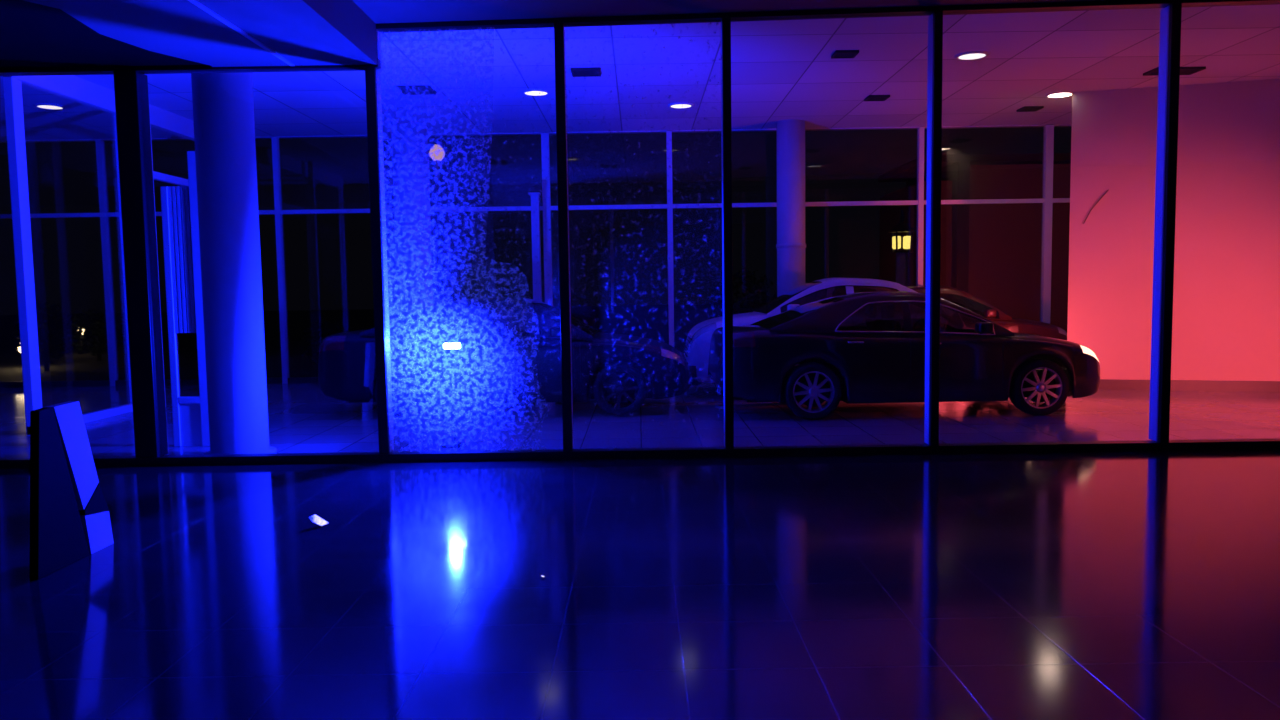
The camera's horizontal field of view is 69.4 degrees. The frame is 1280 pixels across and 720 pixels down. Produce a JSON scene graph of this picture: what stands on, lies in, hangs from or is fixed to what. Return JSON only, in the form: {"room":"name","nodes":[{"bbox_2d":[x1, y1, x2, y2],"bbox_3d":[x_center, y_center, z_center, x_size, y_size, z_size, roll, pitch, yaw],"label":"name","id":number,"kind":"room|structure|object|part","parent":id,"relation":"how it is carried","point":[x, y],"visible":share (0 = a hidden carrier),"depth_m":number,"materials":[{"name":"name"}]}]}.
{"room":"car showroom","nodes":[
{"label":"car showroom","id":0,"kind":"room"},
{"bbox_2d":[0,0,376,67],"bbox_3d":[-8.196,-2.717,2.008,11.692,1.284,12.440,-1,4,0],"label":"ceiling","id":1,"kind":"structure","parent":0,"point":[303,32],"depth_m":7.28,"materials":[{"name":"paint"}]},
{"bbox_2d":[376,29,380,60],"bbox_3d":[-7.199,-2.946,8.310,9.692,0.624,0.120,-1,4,0],"label":"wall header","id":2,"kind":"structure","parent":0,"point":[378,36],"depth_m":8.31,"materials":[{"name":"white paint"}]},
{"bbox_2d":[113,71,167,457],"bbox_3d":[-4.583,-0.850,8.495,0.204,3.501,0.200,-1,4,0],"label":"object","id":3,"kind":"structure","parent":2,"relation":"attached to","point":[130,87],"depth_m":8.42,"materials":[{"name":"brown metal"}]},
{"bbox_2d":[0,58,381,75],"bbox_3d":[-7.194,-2.594,8.332,9.692,0.080,0.130,-1,4,0],"label":"trim","id":4,"kind":"structure","parent":2,"relation":"attached to","point":[160,69],"depth_m":8.27,"materials":[{"name":"brown metal"}]},
{"bbox_2d":[188,0,294,65],"bbox_3d":[-3.086,-2.343,4.530,0.040,0.022,7.400,-1,4,0],"label":"trim","id":5,"kind":"structure","parent":2,"relation":"attached to","point":[195,2],"depth_m":7.11,"materials":[{"name":"white paint"}]},
{"bbox_2d":[365,65,393,453],"bbox_3d":[-2.394,-1.048,8.482,0.088,3.833,0.200,-1,4,0],"label":"trim","id":6,"kind":"structure","parent":2,"relation":"attached to","point":[372,75],"depth_m":8.43,"materials":[{"name":"brown metal"}]},
{"bbox_2d":[408,51,548,452],"bbox_3d":[-1.544,-1.072,8.447,1.616,3.860,0.012,-1,4,0],"label":"window","id":7,"kind":"structure","parent":2,"relation":"in","point":[494,51],"depth_m":8.43,"materials":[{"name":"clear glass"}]},
{"bbox_3d":[-1.075,-1.079,8.447,0.677,3.860,0.012,-1,4,0],"label":"pane","id":8,"kind":"part","parent":7,"relation":"part of","materials":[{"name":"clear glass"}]},
{"bbox_2d":[376,0,1279,32],"bbox_3d":[4.298,-3.242,8.291,13.308,0.367,0.140,-1,4,0],"label":"trim","id":9,"kind":"structure","parent":2,"relation":"attached to","point":[1109,4],"depth_m":8.23,"materials":[{"name":"brown metal"}]},
{"bbox_2d":[0,124,1071,142],"bbox_3d":[-0.561,-4.089,15.993,23.000,0.320,0.120,-1,4,0],"label":"wall","id":10,"kind":"structure","parent":0,"point":[1065,125],"depth_m":15.95,"materials":[{"name":"white paint"}]},
{"bbox_2d":[0,140,109,387],"bbox_3d":[-10.368,-1.653,16.089,2.092,4.260,0.100,-1,4,0],"label":"window","id":11,"kind":"structure","parent":10,"relation":"in","point":[78,383],"depth_m":16.20,"materials":[{"name":"white paint"}]},
{"bbox_3d":[-10.337,0.421,16.248,2.092,0.100,0.100,-1,4,0],"label":"sill","id":12,"kind":"part","parent":11,"relation":"part of","materials":[{"name":"brown metal"}]},
{"bbox_2d":[95,139,118,385],"bbox_3d":[-9.277,-1.669,16.089,0.090,4.260,0.120,-1,4,0],"label":"trim","id":13,"kind":"structure","parent":10,"relation":"attached to","point":[100,144],"depth_m":16.05,"materials":[{"name":"white paint"}]},
{"bbox_2d":[106,210,281,385],"bbox_3d":[-7.765,-1.692,16.089,2.931,4.260,0.100,-1,4,0],"label":"window","id":14,"kind":"structure","parent":10,"relation":"in","point":[278,380],"depth_m":16.20,"materials":[{"name":"white paint"}]},
{"bbox_3d":[-7.734,0.382,16.248,2.931,0.100,0.100,-1,4,0],"label":"sill","id":15,"kind":"part","parent":14,"relation":"part of","materials":[{"name":"brown metal"}]},
{"bbox_2d":[271,137,289,383],"bbox_3d":[-6.254,-1.714,16.089,0.090,4.260,0.120,-1,4,0],"label":"trim","id":16,"kind":"structure","parent":10,"relation":"attached to","point":[275,140],"depth_m":16.05,"materials":[{"name":"white paint"}]},
{"bbox_2d":[280,136,393,383],"bbox_3d":[-5.100,-1.732,16.089,2.216,4.260,0.100,-1,4,0],"label":"window","id":17,"kind":"structure","parent":10,"relation":"in","point":[387,210],"depth_m":15.99,"materials":[{"name":"white paint"}]},
{"bbox_3d":[-5.069,0.342,16.248,2.216,0.100,0.100,-1,4,0],"label":"sill","id":18,"kind":"part","parent":17,"relation":"part of","materials":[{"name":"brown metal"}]},
{"bbox_2d":[430,133,542,211],"bbox_3d":[-2.775,-1.766,16.089,2.251,4.260,0.100,-1,4,0],"label":"window","id":19,"kind":"structure","parent":10,"relation":"in","point":[511,208],"depth_m":15.99,"materials":[{"name":"white paint"}]},
{"bbox_2d":[541,133,552,305],"bbox_3d":[-1.603,-1.784,16.089,0.130,4.260,0.120,-1,4,0],"label":"trim","id":20,"kind":"structure","parent":10,"relation":"attached to","point":[545,147],"depth_m":15.98,"materials":[{"name":"white paint"}]},
{"bbox_2d":[550,132,668,328],"bbox_3d":[-0.536,-1.800,16.089,2.042,4.260,0.100,-1,4,0],"label":"window","id":21,"kind":"structure","parent":10,"relation":"in","point":[644,206],"depth_m":15.99,"materials":[{"name":"white paint"}]},
{"bbox_2d":[666,131,673,346],"bbox_3d":[0.531,-1.816,16.089,0.090,4.260,0.120,-1,4,0],"label":"trim","id":22,"kind":"structure","parent":10,"relation":"attached to","point":[668,133],"depth_m":16.00,"materials":[{"name":"white paint"}]},
{"bbox_2d":[672,130,776,270],"bbox_3d":[1.589,-1.832,16.089,2.025,4.260,0.100,-1,4,0],"label":"window","id":23,"kind":"structure","parent":10,"relation":"in","point":[711,205],"depth_m":15.99,"materials":[{"name":"white paint"}]},
{"bbox_2d":[805,128,917,206],"bbox_3d":[3.760,-1.865,16.089,2.131,4.260,0.100,-1,4,0],"label":"window","id":24,"kind":"structure","parent":10,"relation":"in","point":[911,202],"depth_m":15.99,"materials":[{"name":"white paint"}]},
{"bbox_2d":[916,127,923,285],"bbox_3d":[4.871,-1.881,16.089,0.090,4.260,0.120,-1,4,0],"label":"trim","id":25,"kind":"structure","parent":10,"relation":"attached to","point":[920,130],"depth_m":15.99,"materials":[{"name":"white paint"}]},
{"bbox_2d":[1053,198,1069,202],"bbox_3d":[7.398,-1.919,16.089,0.551,4.260,0.100,-1,4,0],"label":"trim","id":26,"kind":"structure","parent":10,"relation":"attached to","point":[1055,200],"depth_m":15.99,"materials":[{"name":"white paint"}]},
{"bbox_2d":[0,383,1279,719],"bbox_3d":[0.018,1.183,6.269,28.000,0.200,20.320,-1,4,0],"label":"floor","id":27,"kind":"structure","parent":0,"point":[1115,585],"depth_m":5.09,"materials":[{"name":"tile"}]},
{"bbox_2d":[29,401,113,579],"bbox_3d":[-3.378,0.723,5.462,0.060,0.942,0.742,-1,4,0],"label":"sign","id":28,"kind":"object","parent":27,"relation":"on","point":[70,521],"visible":1,"depth_m":5.36,"materials":[{"name":"white plastic"}]},
{"bbox_2d":[1,75,193,434],"bbox_3d":[-6.985,-1.445,12.593,0.120,4.280,4.450,-1,4,0],"label":"window","id":29,"kind":"structure","parent":27,"relation":"on","point":[71,87],"depth_m":10.52,"materials":[{"name":"white paint"}]},
{"bbox_3d":[-6.982,-1.278,10.425,0.100,4.280,0.100,-1,4,0],"label":"post","id":30,"kind":"part","parent":29,"relation":"part of","materials":[{"name":"metal"}]},
{"bbox_3d":[-6.982,-1.287,10.544,0.030,4.280,0.100,-1,4,0],"label":"post","id":31,"kind":"part","parent":29,"relation":"part of","materials":[{"name":"metal"}]},
{"bbox_3d":[-6.952,0.723,11.657,0.080,0.100,2.250,-1,4,0],"label":"sill","id":32,"kind":"part","parent":29,"relation":"part of","materials":[{"name":"white paint"}]},
{"bbox_3d":[-6.985,-1.443,12.568,0.085,4.280,0.100,-1,4,0],"label":"post","id":33,"kind":"part","parent":29,"relation":"part of","materials":[{"name":"metal"}]},
{"bbox_2d":[149,104,188,406],"bbox_3d":[-6.793,-1.540,13.790,0.100,4.280,1.950,-1,4,0],"label":"window","id":34,"kind":"structure","parent":27,"relation":"on","point":[157,176],"depth_m":13.07,"materials":[{"name":"white paint"}]},
{"bbox_3d":[-6.792,-1.469,12.867,0.100,4.280,0.100,-1,4,0],"label":"post","id":35,"kind":"part","parent":34,"relation":"part of","materials":[{"name":"metal"}]},
{"bbox_2d":[160,151,209,446],"bbox_3d":[-4.651,-0.612,9.506,0.420,3.022,0.060,-1,4,0],"label":"door","id":36,"kind":"structure","parent":27,"relation":"on","point":[179,204],"depth_m":9.48,"materials":[{"name":"white paint"}]},
{"bbox_3d":[-4.687,-1.024,9.474,0.220,1.493,0.040,-1,4,0],"label":"slatted panel","id":37,"kind":"part","parent":36,"relation":"part of","materials":[{"name":"white paint"}]},
{"bbox_3d":[-4.665,0.414,9.585,0.220,0.070,0.060,-1,4,0],"label":"rail","id":38,"kind":"part","parent":36,"relation":"part of","materials":[{"name":"white metal"}]},
{"bbox_3d":[-4.661,0.672,9.604,0.220,0.447,0.030,-1,4,0],"label":"panel","id":39,"kind":"part","parent":36,"relation":"part of","materials":[{"name":"white paint"}]},
{"bbox_2d":[191,72,276,453],"bbox_3d":[-3.929,-1.203,8.849,0.660,4.280,0.660,-1,4,0],"label":"column","id":40,"kind":"structure","parent":27,"relation":"on","point":[223,103],"depth_m":8.67,"materials":[{"name":"grey paint"}]},
{"bbox_2d":[309,514,328,526],"bbox_3d":[-2.175,1.086,6.234,0.103,0.062,0.114,0,4,10],"label":"shard","id":41,"kind":"object","parent":27,"relation":"on","point":[315,519],"visible":1,"depth_m":6.24,"materials":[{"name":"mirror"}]},
{"bbox_2d":[391,123,432,364],"bbox_3d":[-3.746,-1.702,15.310,0.610,4.280,0.610,-1,4,0],"label":"column","id":42,"kind":"structure","parent":27,"relation":"on","point":[410,156],"depth_m":15.03,"materials":[{"name":"white paint"}]},
{"bbox_2d":[441,343,468,447],"bbox_3d":[-1.888,0.350,9.352,0.280,1.045,0.280,-1,4,0],"label":"lamp","id":43,"kind":"object","parent":27,"relation":"on","point":[448,348],"visible":1,"depth_m":9.32,"materials":[{"name":"white metal"}]},
{"bbox_2d":[318,297,692,419],"bbox_3d":[-1.677,-0.086,12.127,4.684,1.483,2.154,-1,4,0],"label":"sedan","id":44,"kind":"object","parent":27,"relation":"on","point":[499,338],"visible":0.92,"depth_m":11.30,"materials":[{"name":"black paint"}]},
{"bbox_2d":[318,336,345,359],"bbox_3d":[-3.814,-0.085,11.393,0.474,0.427,0.124,1,5,24],"label":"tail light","id":45,"kind":"object","parent":44,"relation":"attached to","point":[331,347],"depth_m":11.32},
{"bbox_3d":[-3.652,-0.323,12.107,0.628,0.131,1.640,-1,4,0],"label":"trunk lid","id":46,"kind":"part","parent":44,"relation":"part of","materials":[{"name":"black paint"}]},
{"bbox_3d":[-2.251,0.055,11.290,0.874,0.688,0.111,-1,4,0],"label":"door","id":47,"kind":"part","parent":44,"relation":"part of","materials":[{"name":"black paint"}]},
{"bbox_3d":[-1.742,-0.452,11.366,1.871,0.408,0.212,-1,4,0],"label":"window trim","id":48,"kind":"part","parent":44,"relation":"part of","materials":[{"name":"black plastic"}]},
{"bbox_3d":[-1.550,-0.155,11.222,0.220,0.032,0.054,-1,4,0],"label":"door handle","id":49,"kind":"part","parent":44,"relation":"part of","materials":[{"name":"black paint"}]},
{"bbox_3d":[-1.269,0.062,11.291,1.089,0.660,0.110,-1,4,0],"label":"door","id":50,"kind":"part","parent":44,"relation":"part of","materials":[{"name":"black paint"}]},
{"bbox_2d":[550,327,560,337],"bbox_3d":[-0.997,-0.335,11.172,0.170,0.139,0.285,-1,4,0],"label":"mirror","id":51,"kind":"object","parent":44,"relation":"attached to","point":[555,332],"depth_m":11.03,"materials":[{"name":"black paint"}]},
{"bbox_2d":[585,332,678,355],"bbox_3d":[-0.094,-0.221,12.119,1.149,0.260,1.678,-1,4,0],"label":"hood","id":52,"kind":"object","parent":44,"relation":"attached to","point":[627,345],"depth_m":11.35,"materials":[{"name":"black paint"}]},
{"bbox_2d":[528,192,541,301],"bbox_3d":[-1.696,-1.163,15.254,0.320,3.153,0.320,-1,4,0],"label":"post","id":53,"kind":"object","parent":27,"relation":"on","point":[535,202],"visible":0.45,"depth_m":15.14,"materials":[{"name":"metal"}]},
{"bbox_2d":[0,438,1279,467],"bbox_3d":[-0.487,0.874,8.592,23.000,0.075,0.140,-1,4,0],"label":"window frame","id":54,"kind":"structure","parent":27,"relation":"on","point":[1226,444],"depth_m":8.52,"materials":[{"name":"brown metal"}]},
{"bbox_2d":[554,23,572,450],"bbox_3d":[-0.697,-1.088,8.481,0.084,3.860,0.200,-1,4,0],"label":"trim","id":55,"kind":"structure","parent":54,"relation":"on","point":[559,30],"depth_m":8.39,"materials":[{"name":"brown metal"}]},
{"bbox_2d":[721,18,733,448],"bbox_3d":[0.799,-1.122,8.480,0.076,3.885,0.200,-1,4,0],"label":"trim","id":56,"kind":"structure","parent":54,"relation":"on","point":[726,129],"depth_m":8.39,"materials":[{"name":"brown metal"}]},
{"bbox_2d":[924,11,942,445],"bbox_3d":[2.691,-1.166,8.479,0.076,3.916,0.200,-1,4,0],"label":"trim","id":57,"kind":"structure","parent":54,"relation":"on","point":[935,20],"depth_m":8.42,"materials":[{"name":"brown metal"}]},
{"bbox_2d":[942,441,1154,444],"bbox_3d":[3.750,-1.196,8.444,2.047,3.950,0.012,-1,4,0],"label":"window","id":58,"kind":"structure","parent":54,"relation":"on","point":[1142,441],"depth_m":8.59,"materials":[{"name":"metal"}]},
{"bbox_2d":[1149,3,1181,441],"bbox_3d":[4.813,-1.215,8.477,0.084,3.950,0.200,-1,4,0],"label":"window mullion","id":59,"kind":"structure","parent":54,"relation":"on","point":[1170,16],"depth_m":8.43,"materials":[{"name":"brown metal"}]},
{"bbox_2d":[776,119,805,296],"bbox_3d":[2.529,-1.808,15.460,0.500,4.280,0.500,-1,4,0],"label":"column","id":60,"kind":"structure","parent":27,"relation":"on","point":[790,245],"depth_m":15.21,"materials":[{"name":"white paint"}]},
{"bbox_2d":[683,278,917,398],"bbox_3d":[2.499,-0.363,13.615,3.930,1.683,2.080,-1,4,0],"label":"car","id":61,"kind":"object","parent":27,"relation":"on","point":[697,343],"visible":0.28,"depth_m":12.95,"materials":[{"name":"white paint"}]},
{"bbox_2d":[683,335,690,356],"bbox_3d":[0.694,-0.215,13.624,0.082,0.261,1.000,-1,4,0],"label":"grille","id":62,"kind":"object","parent":61,"relation":"attached to","point":[688,340],"depth_m":13.51,"materials":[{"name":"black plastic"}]},
{"bbox_2d":[694,312,768,329],"bbox_3d":[1.337,-0.582,13.597,1.044,0.223,1.608,-1,4,0],"label":"hood","id":63,"kind":"object","parent":61,"relation":"attached to","point":[749,318],"depth_m":12.92,"materials":[{"name":"white paint"}]},
{"bbox_2d":[787,304,799,309],"bbox_3d":[2.104,-0.697,12.689,0.170,0.139,0.285,-1,4,0],"label":"mirror","id":64,"kind":"object","parent":61,"relation":"attached to","point":[790,306],"depth_m":12.55,"materials":[{"name":"white paint"}]},
{"bbox_3d":[2.981,-0.838,12.875,2.029,0.410,0.200,-1,4,0],"label":"window trim","id":65,"kind":"part","parent":61,"relation":"part of","materials":[{"name":"black plastic"}]},
{"bbox_2d":[708,291,1099,419],"bbox_3d":[3.249,-0.119,11.598,4.684,1.483,2.154,-1,4,-1],"label":"sedan","id":66,"kind":"object","parent":27,"relation":"on","point":[861,347],"visible":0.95,"depth_m":10.76,"materials":[{"name":"black paint"}]},
{"bbox_2d":[719,332,754,367],"bbox_3d":[1.128,-0.115,10.817,0.474,0.427,0.124,1,5,23],"label":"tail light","id":67,"kind":"object","parent":66,"relation":"attached to","point":[743,342],"depth_m":10.74,"materials":[{"name":"red plastic"}]},
{"bbox_3d":[1.274,-0.353,11.535,0.628,0.131,1.640,-1,4,-1],"label":"trunk lid","id":68,"kind":"part","parent":66,"relation":"part of","materials":[{"name":"black paint"}]},
{"bbox_3d":[2.376,-0.096,11.580,0.682,0.665,1.240,-1,4,-1],"label":"seat","id":69,"kind":"part","parent":66,"relation":"part of","materials":[{"name":"fabric"}]},
{"bbox_3d":[2.495,-0.203,10.675,0.220,0.032,0.054,-1,4,-1],"label":"door handle","id":70,"kind":"part","parent":66,"relation":"part of","materials":[{"name":"silver metal"}]},
{"bbox_3d":[2.693,0.023,10.749,0.874,0.688,0.111,-1,4,-1],"label":"door","id":71,"kind":"part","parent":66,"relation":"part of","materials":[{"name":"black paint"}]},
{"bbox_3d":[3.199,-0.486,10.835,1.883,0.418,0.224,-1,4,-1],"label":"window trim","id":72,"kind":"part","parent":66,"relation":"part of","materials":[{"name":"silver metal"}]},
{"bbox_3d":[3.674,0.028,10.771,1.089,0.660,0.110,-1,4,-1],"label":"door","id":73,"kind":"part","parent":66,"relation":"part of","materials":[{"name":"black paint"}]},
{"bbox_2d":[975,322,993,333],"bbox_3d":[3.948,-0.370,10.657,0.170,0.139,0.285,-1,4,-1],"label":"mirror","id":74,"kind":"object","parent":66,"relation":"attached to","point":[980,327],"depth_m":10.52,"materials":[{"name":"black paint"}]},
{"bbox_2d":[1006,332,1082,347],"bbox_3d":[4.830,-0.257,11.624,1.149,0.260,1.678,-1,4,-1],"label":"hood","id":75,"kind":"object","parent":66,"relation":"attached to","point":[1011,337],"depth_m":10.80,"materials":[{"name":"black paint"}]},
{"bbox_2d":[908,286,1066,339],"bbox_3d":[4.884,-0.461,15.335,4.309,1.542,1.723,-1,4,0],"label":"sedan","id":76,"kind":"object","parent":27,"relation":"on","point":[959,297],"visible":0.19,"depth_m":14.71,"materials":[{"name":"red paint"}]},
{"bbox_3d":[4.823,-0.855,14.719,1.721,0.425,0.170,-1,4,0],"label":"window trim","id":77,"kind":"part","parent":76,"relation":"part of","materials":[{"name":"black plastic"}]},
{"bbox_2d":[984,309,996,317],"bbox_3d":[5.508,-0.736,14.565,0.156,0.144,0.228,-1,4,0],"label":"mirror","id":78,"kind":"object","parent":76,"relation":"attached to","point":[988,313],"depth_m":14.46,"materials":[{"name":"red paint"}]},
{"bbox_3d":[5.259,-0.321,14.668,1.002,0.687,0.088,-1,4,0],"label":"door","id":79,"kind":"part","parent":76,"relation":"part of","materials":[{"name":"red paint"}]},
{"bbox_2d":[1006,318,1061,328],"bbox_3d":[6.340,-0.599,15.326,1.057,0.270,1.342,-1,4,0],"label":"hood","id":80,"kind":"object","parent":76,"relation":"attached to","point":[1011,323],"depth_m":14.65,"materials":[{"name":"red paint"}]},
{"bbox_2d":[0,4,1279,139],"bbox_3d":[-0.556,-3.753,12.133,23.000,0.200,7.870,-1,4,0],"label":"ceiling","id":81,"kind":"structure","parent":0,"point":[781,69],"depth_m":11.91,"materials":[{"name":"tile"}]},
{"bbox_2d":[33,103,65,109],"bbox_3d":[-8.391,-3.600,13.142,0.400,0.024,0.400,-1,4,0],"label":"recessed light","id":82,"kind":"object","parent":81,"relation":"in","point":[48,106],"visible":1,"depth_m":13.08,"materials":[{"name":"white paint"}]},
{"bbox_2d":[396,85,436,94],"bbox_3d":[-2.992,-3.621,12.399,0.440,0.030,0.440,-1,4,0],"label":"ceiling vent","id":83,"kind":"object","parent":81,"relation":"in","point":[408,89],"visible":1,"depth_m":12.39,"materials":[{"name":"grey metal"}]},
{"bbox_2d":[521,89,549,95],"bbox_3d":[-1.429,-3.671,12.698,0.400,0.024,0.400,-1,4,0],"label":"recessed light","id":84,"kind":"object","parent":81,"relation":"in","point":[529,92],"visible":1,"depth_m":12.63,"materials":[{"name":"white paint"}]},
{"bbox_2d":[571,67,600,76],"bbox_3d":[-0.673,-3.589,11.523,0.360,0.030,0.360,-1,4,0],"label":"ceiling vent","id":85,"kind":"object","parent":81,"relation":"in","point":[591,71],"visible":1,"depth_m":11.51,"materials":[{"name":"black metal"}]},
{"bbox_2d":[668,102,693,108],"bbox_3d":[0.610,-3.782,13.748,0.400,0.024,0.400,-1,4,0],"label":"recessed light","id":86,"kind":"object","parent":81,"relation":"in","point":[679,105],"visible":1,"depth_m":13.68,"materials":[{"name":"white paint"}]},
{"bbox_2d":[831,50,858,58],"bbox_3d":[2.401,-3.581,10.825,0.270,0.030,0.270,-1,4,0],"label":"ceiling vent","id":87,"kind":"object","parent":81,"relation":"in","point":[838,54],"visible":1,"depth_m":10.79,"materials":[{"name":"black metal"}]},
{"bbox_2d":[864,95,889,100],"bbox_3d":[3.432,-3.793,13.380,0.300,0.030,0.300,-1,4,0],"label":"ceiling vent","id":88,"kind":"object","parent":81,"relation":"in","point":[870,97],"visible":1,"depth_m":13.33,"materials":[{"name":"black metal"}]},
{"bbox_2d":[954,51,989,60],"bbox_3d":[3.955,-3.622,11.009,0.400,0.024,0.400,-1,4,0],"label":"recessed light","id":89,"kind":"object","parent":81,"relation":"in","point":[970,55],"visible":1,"depth_m":10.96,"materials":[{"name":"white paint"}]},
{"bbox_2d":[1016,106,1043,111],"bbox_3d":[6.076,-3.911,14.395,0.300,0.030,0.300,-1,4,0],"label":"ceiling vent","id":90,"kind":"object","parent":81,"relation":"in","point":[1025,108],"visible":1,"depth_m":14.35,"materials":[{"name":"black metal"}]},
{"bbox_2d":[1045,91,1074,97],"bbox_3d":[6.073,-3.834,13.361,0.400,0.024,0.400,-1,4,0],"label":"recessed light","id":91,"kind":"object","parent":81,"relation":"in","point":[1060,94],"visible":0.99,"depth_m":13.30,"materials":[{"name":"white paint"}]},
{"bbox_2d":[1143,66,1205,75],"bbox_3d":[6.906,-3.735,11.950,0.620,0.030,0.340,-1,4,0],"label":"ceiling vent","id":92,"kind":"object","parent":81,"relation":"in","point":[1183,70],"visible":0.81,"depth_m":11.94,"materials":[{"name":"black metal"}]},
{"bbox_2d":[353,0,1106,23],"bbox_3d":[5.800,-3.103,1.990,16.308,0.931,12.430,-1,4,0],"label":"window frame","id":93,"kind":"structure","parent":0,"point":[378,11],"depth_m":8.01,"materials":[{"name":"paint"}]},
{"bbox_2d":[1067,79,1279,380],"bbox_3d":[8.855,-1.812,14.278,4.600,4.280,3.066,0,5,15],"label":"wall","id":94,"kind":"structure","parent":0,"point":[1226,322],"depth_m":13.02,"materials":[{"name":"white paint"}]},
{"bbox_2d":[924,126,1044,204],"bbox_3d":[5.974,-1.898,16.089,2.114,4.260,0.100,-1,4,0],"label":"window","id":95,"kind":"structure","parent":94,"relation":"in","point":[978,201],"depth_m":15.99,"materials":[{"name":"white paint"}]},
{"bbox_2d":[1040,125,1053,323],"bbox_3d":[7.077,-1.914,16.089,0.130,4.260,0.120,-1,4,0],"label":"trim","id":96,"kind":"structure","parent":94,"relation":"attached to","point":[1048,130],"depth_m":16.01,"materials":[{"name":"white paint"}]},
{"bbox_2d":[1083,190,1108,223],"bbox_3d":[6.541,-2.198,13.259,0.330,0.480,0.014,0,5,15],"label":"cable","id":97,"kind":"object","parent":94,"relation":"attached to","point":[1107,190],"visible":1,"depth_m":13.26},
{"bbox_2d":[1098,379,1279,391],"bbox_3d":[8.477,0.367,12.953,4.600,0.150,0.019,0,5,15],"label":"baseboard","id":98,"kind":"structure","parent":94,"relation":"attached to","point":[1105,384],"depth_m":13.09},
{"label":"outside","id":99,"kind":"structure","parent":0,"visible":0},
{"bbox_2d":[0,303,762,381],"bbox_3d":[-0.035,-2.358,53.136,120.000,0.280,73.680,-1,4,0],"label":"ground","id":100,"kind":"structure","parent":99,"point":[646,321],"depth_m":35.63,"materials":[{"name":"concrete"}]},
{"bbox_2d":[78,329,85,353],"bbox_3d":[-15.722,-0.596,26.013,0.231,0.832,0.231,-1,4,0],"label":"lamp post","id":101,"kind":"object","parent":100,"relation":"on","point":[79,351],"visible":0.16,"depth_m":25.97,"materials":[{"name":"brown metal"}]},
{"bbox_2d":[65,307,125,360],"bbox_3d":[-13.513,-0.657,23.000,1.479,1.350,1.408,-1,4,0],"label":"shrub","id":102,"kind":"object","parent":100,"relation":"on","point":[97,343],"visible":0.73,"depth_m":22.82,"materials":[{"name":"green plant"}]},
{"bbox_3d":[-13.497,-0.308,23.029,0.092,0.650,0.092,1,5,22],"label":"stem","id":103,"kind":"part","parent":102,"relation":"part of","materials":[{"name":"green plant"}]},
{"bbox_2d":[428,139,444,303],"bbox_3d":[-5.161,-2.915,23.841,0.420,5.474,0.420,-1,4,0],"label":"street lamp","id":104,"kind":"object","parent":100,"relation":"on","point":[436,152],"visible":0.78,"depth_m":23.71,"materials":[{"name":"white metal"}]},
{"bbox_3d":[-5.197,-5.305,23.657,0.400,0.400,0.400,-1,4,0],"label":"lamp globe","id":105,"kind":"part","parent":104,"relation":"part of","materials":[{"name":"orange glass"}]},
{"bbox_3d":[-5.157,-2.646,23.861,0.192,4.934,0.192,-1,4,0],"label":"post","id":106,"kind":"part","parent":104,"relation":"part of","materials":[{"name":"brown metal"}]},
{"bbox_2d":[888,208,915,286],"bbox_3d":[5.366,-1.525,18.945,0.537,3.137,0.537,1,5,26],"label":"lantern post","id":107,"kind":"object","parent":100,"relation":"on","point":[901,227],"visible":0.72,"depth_m":18.80,"materials":[{"name":"black metal"}]},
{"bbox_3d":[5.243,-2.399,18.878,0.140,0.260,0.200,-1,4,0],"label":"lantern bulb","id":108,"kind":"part","parent":107,"relation":"part of","materials":[{"name":"yellow glass"}]},
{"bbox_3d":[5.372,-1.086,18.979,0.400,2.257,0.400,-1,4,0],"label":"post","id":109,"kind":"part","parent":107,"relation":"part of","materials":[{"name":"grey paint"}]},
{"bbox_3d":[5.463,-2.402,18.878,0.140,0.260,0.200,-1,4,0],"label":"lantern bulb","id":110,"kind":"part","parent":107,"relation":"part of","materials":[{"name":"yellow glass"}]},
{"bbox_2d":[878,153,1070,331],"bbox_3d":[11.399,-3.493,29.256,6.400,5.300,5.150,-1,4,0],"label":"building","id":111,"kind":"structure","parent":100,"relation":"on","point":[991,253],"depth_m":26.86,"materials":[{"name":"brown metal"}]}
]}

